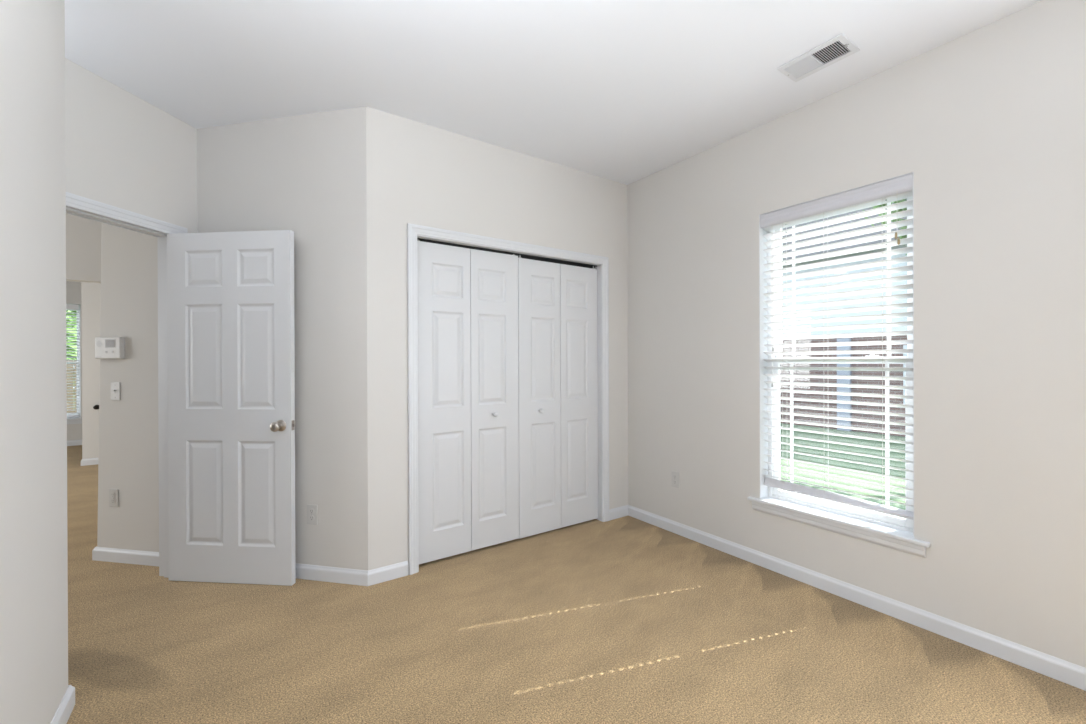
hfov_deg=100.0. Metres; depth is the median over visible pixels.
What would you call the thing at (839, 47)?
ceiling vent
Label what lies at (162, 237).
door frame
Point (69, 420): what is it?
window sill
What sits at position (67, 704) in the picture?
baseboard
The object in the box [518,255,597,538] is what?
door
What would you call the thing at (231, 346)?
door
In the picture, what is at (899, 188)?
window blind
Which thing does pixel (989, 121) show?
wall
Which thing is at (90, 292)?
wall
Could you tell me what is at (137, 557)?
baseboard
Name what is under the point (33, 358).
wall
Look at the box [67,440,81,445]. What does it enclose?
baseboard
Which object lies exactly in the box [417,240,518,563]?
door
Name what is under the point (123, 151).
wall
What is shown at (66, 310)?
leafy tree
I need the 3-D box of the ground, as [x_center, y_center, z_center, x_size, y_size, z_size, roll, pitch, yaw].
[9.051,1.714,18.650,29.400,0.200,65.000,0,0,-35]
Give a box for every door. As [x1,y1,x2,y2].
[167,230,295,585]
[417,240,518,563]
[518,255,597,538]
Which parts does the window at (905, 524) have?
sash, sash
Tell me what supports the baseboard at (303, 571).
attached to the wall at (305, 175)
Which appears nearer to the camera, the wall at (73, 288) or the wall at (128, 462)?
the wall at (128, 462)
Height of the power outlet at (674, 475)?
0.116 m
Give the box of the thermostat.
[95,337,124,358]
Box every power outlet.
[109,489,118,506]
[307,504,317,524]
[671,471,678,487]
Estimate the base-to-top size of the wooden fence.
1.720 m
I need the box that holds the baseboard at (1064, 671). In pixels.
[628,505,1085,690]
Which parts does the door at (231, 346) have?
knob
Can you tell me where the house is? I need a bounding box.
[780,198,906,436]
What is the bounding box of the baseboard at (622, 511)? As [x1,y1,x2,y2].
[609,505,627,519]
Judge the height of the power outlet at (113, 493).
0.116 m
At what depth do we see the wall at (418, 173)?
2.85 m
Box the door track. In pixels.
[417,238,596,267]
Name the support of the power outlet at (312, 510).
attached to the wall at (305, 175)
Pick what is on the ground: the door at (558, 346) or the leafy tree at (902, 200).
the leafy tree at (902, 200)
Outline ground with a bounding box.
[780,423,905,517]
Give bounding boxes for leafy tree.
[66,310,76,359]
[863,199,906,254]
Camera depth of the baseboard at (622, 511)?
3.71 m
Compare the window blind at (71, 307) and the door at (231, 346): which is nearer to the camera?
the door at (231, 346)
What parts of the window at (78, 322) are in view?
sash, sash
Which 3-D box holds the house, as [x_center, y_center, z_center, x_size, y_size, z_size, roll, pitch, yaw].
[9.615,-2.248,13.575,7.700,7.740,16.700,0,0,-35]
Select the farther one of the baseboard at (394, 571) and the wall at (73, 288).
the wall at (73, 288)
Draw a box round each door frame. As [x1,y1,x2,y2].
[66,192,187,577]
[407,223,608,574]
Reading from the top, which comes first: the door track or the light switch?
the door track
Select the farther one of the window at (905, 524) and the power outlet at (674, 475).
the power outlet at (674, 475)
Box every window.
[67,305,80,417]
[752,172,925,557]
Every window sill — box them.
[67,418,81,423]
[747,496,930,547]
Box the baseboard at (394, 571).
[368,561,408,585]
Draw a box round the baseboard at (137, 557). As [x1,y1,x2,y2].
[92,547,158,565]
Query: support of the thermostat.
attached to the wall at (128, 462)
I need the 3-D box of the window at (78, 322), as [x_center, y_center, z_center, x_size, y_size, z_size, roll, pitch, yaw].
[-7.615,-0.009,6.950,0.842,1.768,0.075,0,0,-35]
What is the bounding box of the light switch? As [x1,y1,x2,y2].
[111,382,120,399]
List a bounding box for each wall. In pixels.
[0,0,67,723]
[65,58,196,232]
[66,281,81,440]
[81,282,100,465]
[97,223,158,551]
[197,106,367,570]
[366,106,627,570]
[627,0,1085,667]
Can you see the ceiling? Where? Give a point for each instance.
(625, 92)
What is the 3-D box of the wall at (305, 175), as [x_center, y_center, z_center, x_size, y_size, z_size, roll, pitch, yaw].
[-1.583,-0.090,2.782,1.200,2.740,0.100,0,0,12]
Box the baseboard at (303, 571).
[295,563,367,585]
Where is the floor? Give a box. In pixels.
[67,445,1085,723]
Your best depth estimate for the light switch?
2.92 m
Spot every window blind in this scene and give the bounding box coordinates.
[66,304,79,416]
[760,173,912,519]
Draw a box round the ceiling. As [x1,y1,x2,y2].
[65,0,1041,184]
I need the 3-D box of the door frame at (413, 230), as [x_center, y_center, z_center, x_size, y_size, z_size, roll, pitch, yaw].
[-0.176,0.220,3.244,1.618,2.108,0.140,0,0,-35]
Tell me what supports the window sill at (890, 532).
attached to the wall at (989, 121)
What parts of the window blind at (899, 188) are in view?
ladder cord, ladder cord, rail, ladder cord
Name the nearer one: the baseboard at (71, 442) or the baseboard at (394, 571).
the baseboard at (394, 571)
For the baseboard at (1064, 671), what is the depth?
2.26 m
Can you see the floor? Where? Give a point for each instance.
(626, 619)
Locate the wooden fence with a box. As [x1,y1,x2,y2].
[67,360,76,413]
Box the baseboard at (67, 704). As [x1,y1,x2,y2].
[50,685,74,723]
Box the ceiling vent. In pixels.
[777,33,859,81]

